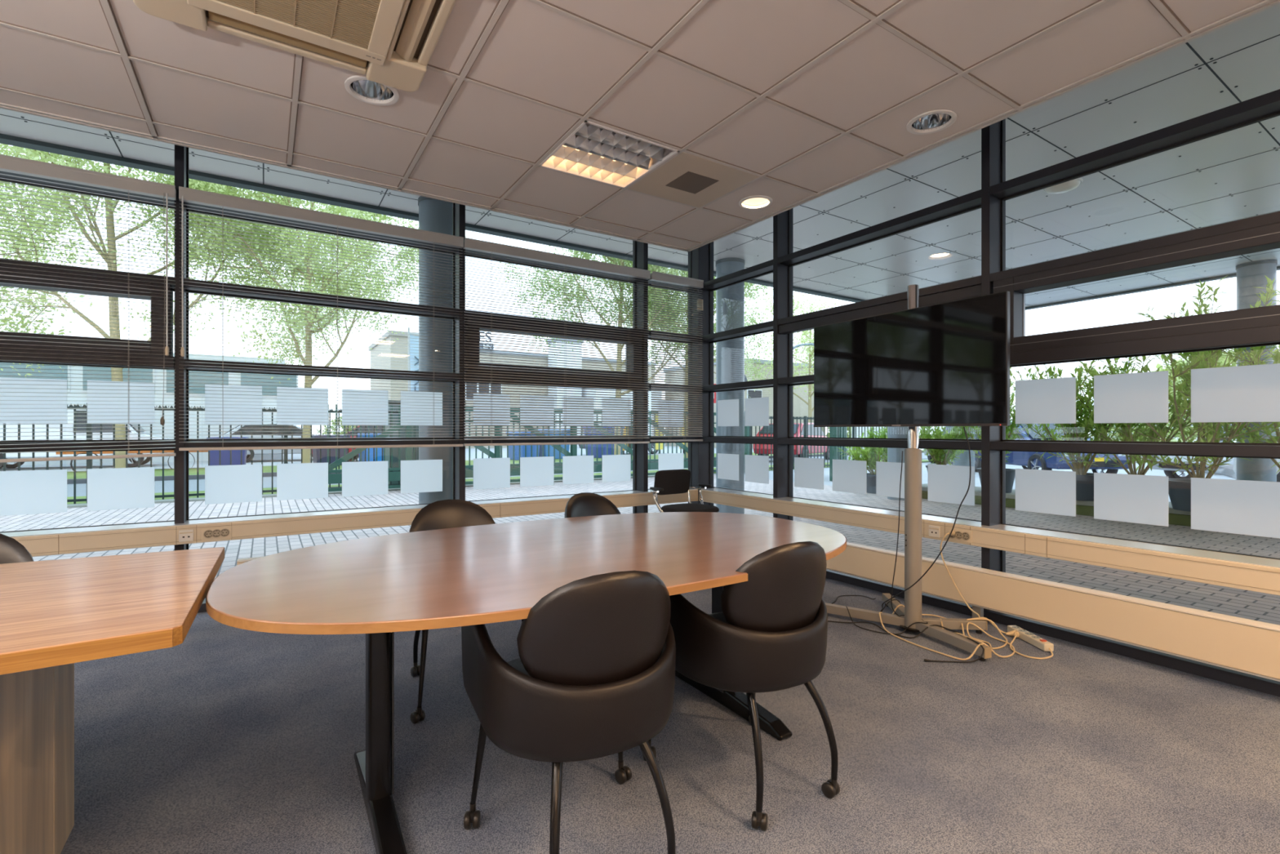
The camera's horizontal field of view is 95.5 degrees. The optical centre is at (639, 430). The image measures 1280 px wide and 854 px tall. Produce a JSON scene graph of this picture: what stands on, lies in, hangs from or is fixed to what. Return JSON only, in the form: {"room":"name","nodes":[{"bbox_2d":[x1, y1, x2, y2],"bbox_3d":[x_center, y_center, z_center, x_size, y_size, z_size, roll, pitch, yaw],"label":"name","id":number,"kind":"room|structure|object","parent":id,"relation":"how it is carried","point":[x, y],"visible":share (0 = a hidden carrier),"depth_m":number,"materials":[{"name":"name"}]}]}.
{"room":"office","nodes":[
{"label":"office","id":0,"kind":"room"},
{"bbox_2d":[0,0,1265,248],"bbox_3d":[-1.069,-1.542,-1.083,9.030,0.029,8.540,0,0,-33],"label":"ceiling","id":1,"kind":"structure","parent":0,"point":[806,98],"depth_m":2.59,"materials":[{"name":"white tile"}]},
{"bbox_2d":[133,0,456,92],"bbox_3d":[-1.134,-1.502,1.922,0.950,0.056,0.950,0,0,-33],"label":"air conditioner","id":2,"kind":"object","parent":1,"relation":"attached to","point":[396,40],"visible":1,"depth_m":2.14,"materials":[{"name":"beige plastic"}]},
{"bbox_2d":[217,0,380,48],"bbox_3d":[-1.134,-1.484,1.922,0.490,0.012,0.490,0,0,-33],"label":"grille","id":3,"kind":"object","parent":2,"relation":"attached to","point":[351,24],"depth_m":2.08,"materials":[{"name":"beige"}]},
{"bbox_2d":[344,75,399,105],"bbox_3d":[-1.208,-1.592,2.624,0.224,0.136,0.224,0,0,-33],"label":"recessed light","id":4,"kind":"object","parent":1,"relation":"in","point":[358,86],"visible":0.54,"depth_m":2.69,"materials":[{"name":"white metal"}]},
{"bbox_2d":[538,120,679,188],"bbox_3d":[-0.183,-1.579,3.268,0.584,0.111,0.584,0,0,-33],"label":"light","id":5,"kind":"object","parent":1,"relation":"attached to","point":[595,152],"visible":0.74,"depth_m":3.28,"materials":[{"name":"white metal"}]},
{"bbox_2d":[0,0,1279,252],"bbox_3d":[-1.066,-1.543,-1.069,9.050,0.034,8.560,0,0,-33],"label":"trim","id":6,"kind":"structure","parent":1,"relation":"attached to","point":[1266,4],"depth_m":3.07,"materials":[{"name":"grey metal"}]},
{"bbox_2d":[628,151,759,207],"bbox_3d":[0.321,-1.530,3.593,0.580,0.008,0.580,0,0,-33],"label":"ceiling vent","id":7,"kind":"object","parent":1,"relation":"in","point":[687,179],"visible":1,"depth_m":3.57,"materials":[{"name":"metal"}]},
{"bbox_2d":[738,195,772,208],"bbox_3d":[0.777,-1.592,3.909,0.224,0.136,0.224,0,0,-33],"label":"recessed light","id":8,"kind":"object","parent":1,"relation":"in","point":[756,202],"visible":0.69,"depth_m":3.93,"materials":[{"name":"white"}]},
{"bbox_2d":[906,109,956,134],"bbox_3d":[1.449,-1.592,2.892,0.224,0.136,0.224,0,0,-33],"label":"recessed light","id":9,"kind":"object","parent":1,"relation":"in","point":[933,121],"visible":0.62,"depth_m":2.95,"materials":[{"name":"white metal"}]},
{"bbox_2d":[0,3,1279,306],"bbox_3d":[1.610,-2.413,-2.586,23.900,0.253,19.228,0,0,-33],"label":"ceiling","id":10,"kind":"structure","parent":0,"point":[1234,175],"depth_m":5.54,"materials":[{"name":"grey"}]},
{"bbox_2d":[0,133,1279,310],"bbox_3d":[1.643,-2.473,-2.528,24.020,0.435,19.170,0,0,-33],"label":"beam","id":11,"kind":"structure","parent":10,"relation":"attached to","point":[4,139],"depth_m":5.85,"materials":[{"name":"grey metal"}]},
{"bbox_2d":[1042,177,1083,193],"bbox_3d":[3.908,-2.249,5.379,0.310,0.082,0.310,0,0,-33],"label":"lamp","id":12,"kind":"object","parent":10,"relation":"attached to","point":[1069,185],"visible":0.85,"depth_m":5.32,"materials":[{"name":"white plastic"}]},
{"bbox_2d":[60,577,1279,853],"bbox_3d":[-0.948,1.200,-0.511,9.853,0.080,9.370,0,0,-33],"label":"floor","id":13,"kind":"structure","parent":0,"point":[225,739],"depth_m":2.03,"materials":[{"name":"carpet"}]},
{"bbox_2d":[0,533,34,564],"bbox_3d":[-2.144,0.749,1.738,0.542,0.822,0.518,0,0,-31],"label":"tub chair","id":14,"kind":"object","parent":13,"relation":"on","point":[11,551],"visible":0.03,"depth_m":1.96,"materials":[{"name":"black leather"}]},
{"bbox_2d":[0,546,224,853],"bbox_3d":[-2.038,0.784,1.112,1.983,0.752,1.082,0,0,-33],"label":"wooden desk","id":15,"kind":"object","parent":13,"relation":"on","point":[56,615],"visible":0.99,"depth_m":1.40,"materials":[{"name":"brown wood"}]},
{"bbox_2d":[408,499,524,724],"bbox_3d":[-0.805,0.749,2.639,0.542,0.822,0.518,0,0,-33],"label":"tub chair","id":16,"kind":"object","parent":13,"relation":"on","point":[445,513],"visible":0.29,"depth_m":2.76,"materials":[{"name":"black leather"}]},
{"bbox_2d":[205,511,846,853],"bbox_3d":[-0.218,0.790,2.127,2.193,0.740,1.279,0,0,-32],"label":"table","id":17,"kind":"object","parent":13,"relation":"on","point":[376,587],"visible":0.87,"depth_m":1.75,"materials":[{"name":"brown wood"}]},
{"bbox_2d":[461,570,675,853],"bbox_3d":[-0.168,0.749,1.602,0.542,0.822,0.518,0,0,-27],"label":"tub chair","id":18,"kind":"object","parent":13,"relation":"on","point":[593,674],"visible":1,"depth_m":1.38,"materials":[{"name":"black leather"}]},
{"bbox_2d":[564,492,620,517],"bbox_3d":[-0.129,0.749,2.990,0.518,0.822,0.542,0,0,40],"label":"tub chair","id":19,"kind":"object","parent":13,"relation":"on","point":[583,504],"visible":0.05,"depth_m":3.13,"materials":[{"name":"black leather"}]},
{"bbox_2d":[649,469,719,512],"bbox_3d":[0.425,0.760,5.093,0.596,0.802,0.514,0,0,-36],"label":"armchair","id":20,"kind":"object","parent":13,"relation":"on","point":[669,482],"visible":0.66,"depth_m":5.19,"materials":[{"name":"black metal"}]},
{"bbox_2d":[197,568,1279,697],"bbox_3d":[-0.944,1.133,-0.490,9.883,0.055,9.400,0,0,-33],"label":"skirting board","id":21,"kind":"object","parent":13,"relation":"on","point":[1267,686],"depth_m":3.08,"materials":[{"name":"grey"}]},
{"bbox_2d":[0,144,186,550],"bbox_3d":[-3.670,-0.560,3.278,1.753,3.440,0.212,0,0,-33],"label":"window","id":22,"kind":"structure","parent":21,"relation":"on","point":[23,491],"depth_m":3.51,"materials":[{"name":"grey"}]},
{"bbox_2d":[0,154,176,462],"bbox_3d":[-3.597,-0.649,3.100,1.758,1.702,0.079,0,0,-33],"label":"blind","id":23,"kind":"object","parent":22,"relation":"attached to","point":[11,164],"visible":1,"depth_m":3.37,"materials":[{"name":"grey"}]},
{"bbox_2d":[184,146,458,597],"bbox_3d":[-2.207,-0.588,4.219,1.725,3.385,0.176,0,0,-33],"label":"window","id":24,"kind":"structure","parent":21,"relation":"on","point":[237,483],"depth_m":4.16,"materials":[{"name":"grey"}]},
{"bbox_2d":[178,186,463,450],"bbox_3d":[-2.112,-0.686,4.061,1.745,1.628,0.075,0,0,-33],"label":"blind","id":25,"kind":"object","parent":24,"relation":"attached to","point":[185,194],"visible":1,"depth_m":3.97,"materials":[{"name":"grey"}]},
{"bbox_2d":[454,203,644,513],"bbox_3d":[-0.749,-0.560,5.163,1.749,3.440,0.212,0,0,-33],"label":"window","id":26,"kind":"structure","parent":21,"relation":"on","point":[488,473],"depth_m":5.05,"materials":[{"name":"grey"}]},
{"bbox_2d":[462,237,650,445],"bbox_3d":[-0.647,-0.688,5.019,1.740,1.625,0.054,0,0,-33],"label":"blind","id":27,"kind":"object","parent":26,"relation":"attached to","point":[468,243],"visible":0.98,"depth_m":4.96,"materials":[{"name":"grey"}]},
{"bbox_2d":[632,240,699,513],"bbox_3d":[0.272,-0.560,5.829,0.688,3.440,0.200,0,0,-33],"label":"window","id":28,"kind":"structure","parent":21,"relation":"on","point":[666,461],"depth_m":5.66,"materials":[{"name":"grey"}]},
{"bbox_2d":[648,271,703,441],"bbox_3d":[0.363,-0.695,5.671,0.620,1.611,0.054,0,0,-33],"label":"blind","id":29,"kind":"object","parent":28,"relation":"attached to","point":[654,276],"visible":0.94,"depth_m":5.65,"materials":[{"name":"grey"}]},
{"bbox_2d":[688,208,793,520],"bbox_3d":[0.929,-0.560,5.621,0.202,3.440,1.262,0,0,-33],"label":"window","id":30,"kind":"structure","parent":21,"relation":"on","point":[756,409],"depth_m":5.51,"materials":[{"name":"grey"}]},
{"bbox_2d":[777,119,1005,610],"bbox_3d":[1.750,-0.560,4.354,0.197,3.440,1.757,0,0,-33],"label":"window","id":31,"kind":"structure","parent":21,"relation":"on","point":[946,483],"depth_m":3.98,"materials":[{"name":"grey"}]},
{"bbox_2d":[990,88,1279,572],"bbox_3d":[2.676,-0.588,2.890,0.189,3.385,1.707,0,0,-33],"label":"window","id":32,"kind":"structure","parent":21,"relation":"on","point":[1251,393],"depth_m":2.99,"materials":[{"name":"grey"}]},
{"bbox_3d":[4.585,-0.588,-0.068,0.189,3.385,1.707,0,0,-33],"label":"window","id":33,"kind":"structure","parent":21,"relation":"on","visible":0},
{"bbox_2d":[698,487,1279,595],"bbox_3d":[3.158,0.648,2.026,0.236,0.120,9.140,0,0,-33],"label":"cable trunking","id":34,"kind":"object","parent":33,"relation":"attached to","point":[1256,574],"visible":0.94,"depth_m":3.20,"materials":[{"name":"beige plastic"}]},
{"bbox_2d":[642,541,839,831],"bbox_3d":[0.360,0.749,1.966,0.542,0.822,0.518,0,0,-30],"label":"tub chair","id":35,"kind":"object","parent":13,"relation":"on","point":[770,633],"visible":0.88,"depth_m":1.74,"materials":[{"name":"black leather"}]},
{"bbox_2d":[827,620,984,662],"bbox_3d":[1.407,1.118,3.262,0.361,0.083,0.969,0,0,-33],"label":"cable","id":36,"kind":"object","parent":13,"relation":"on","point":[925,628],"visible":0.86,"depth_m":3.15,"materials":[{"name":"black plastic"}]},
{"bbox_2d":[825,284,991,661],"bbox_3d":[1.620,0.165,3.402,0.579,1.990,0.980,0,0,-33],"label":"stand","id":37,"kind":"object","parent":13,"relation":"on","point":[912,610],"visible":0.73,"depth_m":3.30,"materials":[{"name":"grey paint"}]},
{"bbox_2d":[845,450,928,634],"bbox_3d":[1.399,0.638,3.430,0.220,1.037,0.542,0,0,-38],"label":"cable","id":38,"kind":"object","parent":37,"relation":"attached to","point":[902,451],"visible":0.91,"depth_m":3.34,"materials":[{"name":"black plastic"}]},
{"bbox_2d":[813,290,1009,426],"bbox_3d":[1.467,-0.344,3.291,0.066,0.648,1.168,0,0,-33],"label":"television","id":39,"kind":"object","parent":37,"relation":"attached to","point":[946,363],"visible":1,"depth_m":3.15,"materials":[{"name":"black"}]},
{"bbox_2d":[880,426,971,611],"bbox_3d":[1.569,0.566,3.335,0.224,1.166,0.770,0,0,-1],"label":"cable","id":40,"kind":"object","parent":39,"relation":"hanging from","point":[922,575],"visible":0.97,"depth_m":3.06,"materials":[{"name":"black plastic"}]},
{"bbox_2d":[879,529,1015,660],"bbox_3d":[1.778,0.892,3.301,0.700,0.532,0.683,0,0,-33],"label":"cable","id":41,"kind":"object","parent":13,"relation":"on","point":[1010,633],"visible":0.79,"depth_m":3.26,"materials":[{"name":"beige plastic"}]},
{"bbox_2d":[1007,625,1053,658],"bbox_3d":[2.099,1.135,3.125,0.197,0.047,0.421,0,0,30],"label":"power strip","id":42,"kind":"object","parent":13,"relation":"on","point":[1042,644],"visible":1,"depth_m":3.12,"materials":[{"name":"beige plastic"}]},
{"bbox_2d":[826,542,1279,681],"bbox_3d":[3.033,0.999,1.987,0.078,0.322,8.650,0,0,-33],"label":"radiator panel","id":43,"kind":"object","parent":13,"relation":"on","point":[1251,646],"visible":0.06,"depth_m":2.99,"materials":[{"name":"beige"}]},
{"label":"outside","id":44,"kind":"structure","parent":0,"visible":0},
{"bbox_2d":[66,448,923,479],"bbox_3d":[-23.022,1.200,8.469,90.500,0.180,3.600,0,0,-33],"label":"grass verge","id":45,"kind":"structure","parent":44,"point":[192,471],"depth_m":15.91,"materials":[{"name":"green plant"}]},
{"bbox_2d":[0,183,136,335],"bbox_3d":[-19.233,-6.108,12.441,10.656,14.437,11.687,0,0,-14],"label":"street tree","id":46,"kind":"object","parent":45,"relation":"on","point":[4,290],"visible":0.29,"depth_m":15.83,"materials":[{"name":"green plant"}]},
{"bbox_2d":[0,143,337,467],"bbox_3d":[-13.376,-5.876,14.783,11.987,13.969,10.153,0,0,-40],"label":"street tree","id":47,"kind":"object","parent":45,"relation":"on","point":[33,154],"visible":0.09,"depth_m":14.72,"materials":[{"name":"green plant"}]},
{"bbox_2d":[206,436,248,465],"bbox_3d":[-12.090,0.659,17.072,0.950,0.902,0.817,0,0,-30],"label":"recycling bin","id":48,"kind":"object","parent":45,"relation":"on","point":[225,454],"visible":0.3,"depth_m":16.77,"materials":[{"name":"blue plastic"}]},
{"bbox_2d":[209,449,246,465],"bbox_3d":[-12.090,0.706,17.072,0.890,0.808,0.763,0,0,-30],"label":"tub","id":49,"kind":"object","parent":48,"relation":"in","point":[225,454],"depth_m":16.77,"materials":[{"name":"blue"}]},
{"bbox_2d":[93,174,468,462],"bbox_3d":[-9.352,-4.489,16.852,8.565,11.196,9.324,0,0,7],"label":"street tree","id":50,"kind":"object","parent":45,"relation":"on","point":[336,210],"visible":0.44,"depth_m":16.17,"materials":[{"name":"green plant"}]},
{"bbox_2d":[311,435,350,465],"bbox_3d":[-9.864,0.635,18.509,1.000,0.950,0.860,0,0,-38],"label":"recycling bin","id":51,"kind":"object","parent":45,"relation":"on","point":[316,452],"visible":0.29,"depth_m":18.18,"materials":[{"name":"blue"}]},
{"bbox_2d":[312,448,346,465],"bbox_3d":[-9.864,0.685,18.509,0.937,0.850,0.803,0,0,-38],"label":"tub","id":52,"kind":"object","parent":51,"relation":"in","point":[316,452],"depth_m":18.18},
{"bbox_2d":[357,433,383,461],"bbox_3d":[-8.729,0.611,19.241,1.050,0.998,0.903,0,0,-38],"label":"recycling bin","id":53,"kind":"object","parent":45,"relation":"on","point":[379,450],"visible":0.23,"depth_m":18.81,"materials":[{"name":"blue plastic"}]},
{"bbox_2d":[506,431,541,460],"bbox_3d":[-4.390,0.588,21.923,1.100,1.045,0.946,0,0,-30],"label":"recycling bin","id":54,"kind":"object","parent":45,"relation":"on","point":[522,446],"visible":0.33,"depth_m":21.56,"materials":[{"name":"blue plastic"}]},
{"bbox_2d":[537,429,569,458],"bbox_3d":[-3.436,0.540,22.657,1.200,1.140,1.032,0,0,-38],"label":"recycling bin","id":55,"kind":"object","parent":45,"relation":"on","point":[545,446],"visible":0.38,"depth_m":22.24,"materials":[{"name":"blue plastic"}]},
{"bbox_2d":[582,426,624,457],"bbox_3d":[-1.480,0.469,23.683,1.350,1.282,1.161,0,0,-31],"label":"recycling bin","id":56,"kind":"object","parent":45,"relation":"on","point":[594,446],"visible":0.17,"depth_m":23.16,"materials":[{"name":"blue plastic"}]},
{"bbox_2d":[475,245,771,454],"bbox_3d":[-0.405,-4.680,21.591,10.126,11.574,8.926,0,0,-27],"label":"street tree","id":57,"kind":"object","parent":45,"relation":"on","point":[586,255],"visible":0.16,"depth_m":21.60,"materials":[{"name":"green plant"}]},
{"bbox_2d":[604,257,773,457],"bbox_3d":[2.446,-4.354,23.884,7.365,10.924,8.559,0,0,10],"label":"street tree","id":58,"kind":"object","parent":45,"relation":"on","point":[753,320],"visible":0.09,"depth_m":22.84,"materials":[{"name":"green plant"}]},
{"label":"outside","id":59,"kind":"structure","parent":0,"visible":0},
{"bbox_2d":[66,453,927,497],"bbox_3d":[-8.568,1.240,13.275,120.000,0.100,3.600,0,0,-33],"label":"road","id":60,"kind":"structure","parent":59,"point":[81,488],"depth_m":12.52,"materials":[{"name":"grey asphalt"}]},
{"bbox_2d":[66,451,924,484],"bbox_3d":[-9.599,1.190,14.871,120.000,0.200,0.200,0,0,-33],"label":"trim","id":61,"kind":"structure","parent":60,"relation":"on","point":[274,473],"depth_m":13.99,"materials":[{"name":"grey"}]},
{"bbox_2d":[752,422,829,459],"bbox_3d":[6.166,0.453,22.905,1.820,1.485,4.225,0,0,37],"label":"parked car","id":62,"kind":"object","parent":60,"relation":"on","point":[795,424],"visible":0.22,"depth_m":21.70,"materials":[{"name":"red paint"}]},
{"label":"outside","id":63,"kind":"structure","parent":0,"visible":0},
{"bbox_2d":[0,454,1279,625],"bbox_3d":[28.856,1.250,-8.749,100.999,0.120,74.000,0,0,-33],"label":"pavement","id":64,"kind":"structure","parent":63,"point":[1237,602],"depth_m":6.80,"materials":[{"name":"ceramic"}]},
{"bbox_2d":[66,475,654,507],"bbox_3d":[-19.216,1.225,2.296,50.200,0.130,0.300,0,0,-33],"label":"trim","id":65,"kind":"structure","parent":64,"relation":"on","point":[200,499],"depth_m":10.23,"materials":[{"name":"concrete"}]},
{"bbox_2d":[417,195,452,503],"bbox_3d":[-2.019,-0.550,5.838,0.394,3.480,0.394,0,0,-33],"label":"round column","id":66,"kind":"structure","parent":64,"relation":"on","point":[434,215],"depth_m":5.67,"materials":[{"name":"grey"}]},
{"bbox_2d":[327,404,749,491],"bbox_3d":[-1.361,0.335,13.285,10.377,1.710,0.140,0,0,-33],"label":"fence","id":67,"kind":"object","parent":64,"relation":"on","point":[335,477],"visible":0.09,"depth_m":12.31,"materials":[{"name":"green"}]},
{"bbox_2d":[715,257,744,513],"bbox_3d":[1.227,-0.550,7.909,0.394,3.480,0.394,0,0,-33],"label":"round column","id":68,"kind":"structure","parent":64,"relation":"on","point":[730,300],"depth_m":7.75,"materials":[{"name":"grey"}]},
{"bbox_2d":[749,415,884,470],"bbox_3d":[6.044,0.380,18.422,6.996,1.620,0.060,0,0,-33],"label":"fence","id":69,"kind":"object","parent":64,"relation":"on","point":[805,418],"visible":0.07,"depth_m":17.75,"materials":[{"name":"grey metal"}]},
{"bbox_2d":[829,426,846,480],"bbox_3d":[4.912,0.215,14.373,0.160,1.950,1.690,0,0,27],"label":"portal","id":70,"kind":"object","parent":64,"relation":"on","point":[834,432],"visible":0.39,"depth_m":13.66,"materials":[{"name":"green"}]},
{"bbox_2d":[837,426,887,493],"bbox_3d":[4.414,0.481,11.139,1.329,1.417,0.970,0,0,11],"label":"potted shrub","id":71,"kind":"object","parent":64,"relation":"on","point":[871,455],"visible":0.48,"depth_m":10.99,"materials":[{"name":"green plant"}]},
{"bbox_2d":[887,426,907,500],"bbox_3d":[4.476,-0.550,10.030,0.394,3.480,0.394,0,0,-33],"label":"round column","id":72,"kind":"structure","parent":64,"relation":"on","point":[894,455],"depth_m":9.88,"materials":[{"name":"grey concrete"}]},
{"bbox_2d":[952,426,974,466],"bbox_3d":[6.369,-0.550,11.431,0.394,3.480,0.394,0,0,-33],"label":"round column","id":73,"kind":"structure","parent":64,"relation":"on","point":[964,460],"depth_m":11.27,"materials":[{"name":"grey concrete"}]},
{"bbox_2d":[974,420,1129,473],"bbox_3d":[10.492,0.453,15.461,1.820,1.485,4.254,0,0,-1],"label":"parked car","id":74,"kind":"object","parent":64,"relation":"on","point":[1028,460],"visible":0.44,"depth_m":14.17,"materials":[{"name":"blue paint"}]},
{"bbox_2d":[921,483,1191,526],"bbox_3d":[8.369,1.086,5.473,0.840,0.208,12.120,0,0,-33],"label":"kerb","id":75,"kind":"object","parent":64,"relation":"on","point":[1175,517],"depth_m":8.09,"materials":[{"name":"grey concrete"}]},
{"bbox_2d":[919,426,977,473],"bbox_3d":[5.259,0.289,9.998,1.176,1.382,1.096,0,0,-33],"label":"potted shrub","id":76,"kind":"object","parent":75,"relation":"on","point":[937,455],"visible":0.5,"depth_m":10.00,"materials":[{"name":"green plant"}]},
{"bbox_2d":[954,367,1035,493],"bbox_3d":[5.492,-0.048,9.290,1.232,2.056,1.540,0,0,10],"label":"potted shrub","id":77,"kind":"object","parent":75,"relation":"on","point":[1010,473],"visible":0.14,"depth_m":9.07,"materials":[{"name":"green plant"}]},
{"bbox_2d":[976,467,1015,493],"bbox_3d":[5.685,0.800,9.263,0.562,0.360,0.562,0,0,-33],"label":"pot","id":78,"kind":"object","parent":77,"relation":"on","point":[1010,473],"depth_m":9.06,"materials":[{"name":"grey"}]},
{"bbox_2d":[1009,357,1143,501],"bbox_3d":[6.207,-0.214,8.312,1.353,2.388,1.652,0,0,-33],"label":"potted shrub","id":79,"kind":"object","parent":75,"relation":"on","point":[1084,480],"visible":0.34,"depth_m":8.19,"materials":[{"name":"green plant"}]},
{"bbox_2d":[1075,472,1093,501],"bbox_3d":[6.267,0.800,8.270,0.624,0.360,0.624,0,0,-33],"label":"pot","id":80,"kind":"object","parent":79,"relation":"on","point":[1084,481],"depth_m":8.05,"materials":[{"name":"grey"}]},
{"bbox_2d":[1043,352,1226,475],"bbox_3d":[6.611,-0.107,7.813,1.852,2.175,1.757,0,0,26],"label":"potted shrub","id":81,"kind":"object","parent":75,"relation":"on","point":[1123,433],"visible":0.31,"depth_m":7.69,"materials":[{"name":"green plant"}]},
{"bbox_2d":[1096,275,1279,511],"bbox_3d":[6.741,-0.472,7.037,1.917,2.904,2.254,0,0,38],"label":"potted shrub","id":82,"kind":"object","parent":75,"relation":"on","point":[1179,489],"visible":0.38,"depth_m":6.99,"materials":[{"name":"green plant"}]},
{"bbox_2d":[1168,478,1191,511],"bbox_3d":[6.846,0.800,7.096,0.707,0.360,0.707,0,0,-33],"label":"pot","id":83,"kind":"object","parent":82,"relation":"on","point":[1179,489],"depth_m":7.06,"materials":[{"name":"grey"}]},
{"bbox_2d":[1136,275,1279,474],"bbox_3d":[7.295,-0.387,6.741,1.955,2.733,2.542,0,0,-33],"label":"potted shrub","id":84,"kind":"object","parent":75,"relation":"on","point":[1276,439],"visible":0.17,"depth_m":6.71,"materials":[{"name":"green plant"}]},
{"bbox_2d":[1093,349,1236,441],"bbox_3d":[23.895,-0.937,23.837,4.752,4.747,9.287,0,0,-35],"label":"bush","id":85,"kind":"object","parent":64,"relation":"on","point":[1223,360],"visible":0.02,"depth_m":24.30,"materials":[{"name":"green plant"}]},
{"bbox_2d":[1147,423,1233,478],"bbox_3d":[13.890,0.453,12.775,4.225,1.485,1.820,0,0,-3],"label":"parked car","id":86,"kind":"object","parent":64,"relation":"on","point":[1169,470],"visible":0.16,"depth_m":13.00,"materials":[{"name":"grey paint"}]},
{"bbox_2d":[1159,462,1206,471],"bbox_3d":[11.812,0.790,12.672,0.065,0.120,1.000,0,0,-3],"label":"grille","id":87,"kind":"object","parent":86,"relation":"attached to","point":[1165,467],"depth_m":12.79,"materials":[{"name":"plastic"}]},
{"bbox_2d":[1217,426,1279,481],"bbox_3d":[12.458,0.453,9.467,4.225,1.485,1.820,0,0,37],"label":"parked car","id":88,"kind":"object","parent":64,"relation":"on","point":[1228,470],"visible":0.07,"depth_m":10.31,"materials":[{"name":"white paint"}]},
{"bbox_2d":[1235,259,1277,481],"bbox_3d":[8.470,-0.550,7.990,0.394,3.480,0.394,0,0,-33],"label":"round column","id":89,"kind":"structure","parent":64,"relation":"on","point":[1251,276],"depth_m":7.86,"materials":[{"name":"grey"}]},
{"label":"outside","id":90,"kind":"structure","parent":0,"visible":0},
{"bbox_2d":[0,443,852,471],"bbox_3d":[-30.206,1.240,46.798,120.000,0.100,68.600,0,0,-33],"label":"floor","id":91,"kind":"structure","parent":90,"point":[296,457],"depth_m":20.83,"materials":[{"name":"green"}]},
{"bbox_2d":[0,404,168,469],"bbox_3d":[-18.098,0.193,18.431,4.820,2.004,1.820,0,0,-33],"label":"parked car","id":92,"kind":"object","parent":91,"relation":"on","point":[69,411],"visible":0.3,"depth_m":17.91,"materials":[{"name":"white paint"}]},
{"bbox_2d":[56,449,208,471],"bbox_3d":[-14.356,0.790,16.710,3.200,0.800,1.750,0,0,-33],"label":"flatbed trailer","id":93,"kind":"object","parent":91,"relation":"on","point":[128,451],"visible":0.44,"depth_m":16.02,"materials":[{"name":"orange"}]},
{"bbox_2d":[0,352,297,465],"bbox_3d":[-31.734,-0.860,18.794,35.260,4.100,10.200,0,0,-33],"label":"building","id":94,"kind":"structure","parent":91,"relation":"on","point":[73,398],"depth_m":21.85,"materials":[{"name":"white"}]},
{"bbox_2d":[221,422,312,462],"bbox_3d":[-13.919,0.453,22.676,4.225,1.485,1.820,0,0,-37],"label":"parked car","id":95,"kind":"object","parent":91,"relation":"on","point":[274,451],"visible":0.11,"depth_m":21.64,"materials":[{"name":"grey paint"}]},
{"bbox_2d":[368,330,418,400],"bbox_3d":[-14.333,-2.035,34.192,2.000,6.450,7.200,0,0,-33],"label":"house","id":96,"kind":"structure","parent":91,"relation":"on","point":[388,384],"depth_m":31.18,"materials":[{"name":"beige brick"}]},
{"bbox_2d":[408,327,418,391],"bbox_3d":[-8.935,-1.460,23.493,0.833,5.300,0.164,0,0,-33],"label":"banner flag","id":97,"kind":"object","parent":91,"relation":"on","point":[411,366],"visible":0.16,"depth_m":23.39,"materials":[{"name":"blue fabric"}]},
{"bbox_2d":[465,349,656,448],"bbox_3d":[-8.513,-2.085,46.934,15.600,6.550,12.100,0,0,-33],"label":"beige hall","id":98,"kind":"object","parent":91,"relation":"on","point":[650,372],"visible":0.2,"depth_m":39.75,"materials":[{"name":"brick"}]},
{"bbox_2d":[546,337,583,447],"bbox_3d":[-5.287,-2.585,40.923,2.100,7.550,1.700,0,0,-33],"label":"stair tower","id":99,"kind":"structure","parent":91,"relation":"on","point":[580,343],"depth_m":40.25,"materials":[{"name":"white"}]},
{"bbox_2d":[582,387,662,435],"bbox_3d":[-1.466,-1.035,42.378,5.700,4.450,3.000,0,0,-33],"label":"annex","id":100,"kind":"object","parent":91,"relation":"on","point":[650,395],"visible":0.18,"depth_m":40.96,"materials":[{"name":"white"}]},
{"bbox_2d":[662,358,823,447],"bbox_3d":[7.642,-1.735,43.019,8.700,5.850,8.200,0,0,-33],"label":"brick house","id":101,"kind":"structure","parent":91,"relation":"on","point":[800,407],"depth_m":40.24,"materials":[{"name":"grey"}]},
{"bbox_2d":[745,289,836,422],"bbox_3d":[10.728,-3.769,35.631,7.530,9.925,7.806,0,0,-42],"label":"street tree","id":102,"kind":"object","parent":91,"relation":"on","point":[810,353],"visible":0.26,"depth_m":35.26,"materials":[{"name":"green plant"}]},
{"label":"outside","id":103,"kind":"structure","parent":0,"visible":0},
{"bbox_2d":[66,459,942,504],"bbox_3d":[-14.747,1.230,6.252,62.000,0.120,1.500,0,0,-33],"label":"grass verge","id":104,"kind":"structure","parent":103,"point":[922,460],"depth_m":11.01,"materials":[{"name":"green plant"}]},
{"bbox_2d":[3,403,415,503],"bbox_3d":[-13.264,0.380,6.376,21.488,1.620,0.060,0,0,-33],"label":"fence","id":105,"kind":"object","parent":104,"relation":"on","point":[89,462],"visible":0.2,"depth_m":9.76,"materials":[{"name":"grey metal"}]},
{"bbox_2d":[385,400,466,484],"bbox_3d":[-4.668,0.290,12.579,1.600,1.800,0.700,0,0,-33],"label":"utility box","id":106,"kind":"object","parent":104,"relation":"on","point":[395,450],"visible":0.09,"depth_m":12.01,"materials":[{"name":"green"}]},
{"bbox_3d":[-6.677,-0.588,1.325,1.722,3.385,0.192,0,0,-33],"label":"window","id":107,"kind":"structure","parent":0,"visible":0},
{"bbox_2d":[0,488,697,556],"bbox_3d":[-3.517,0.648,3.291,9.620,0.120,0.236,0,0,-33],"label":"cable trunking","id":108,"kind":"object","parent":107,"relation":"attached to","point":[37,543],"visible":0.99,"depth_m":3.84,"materials":[{"name":"beige plastic"}]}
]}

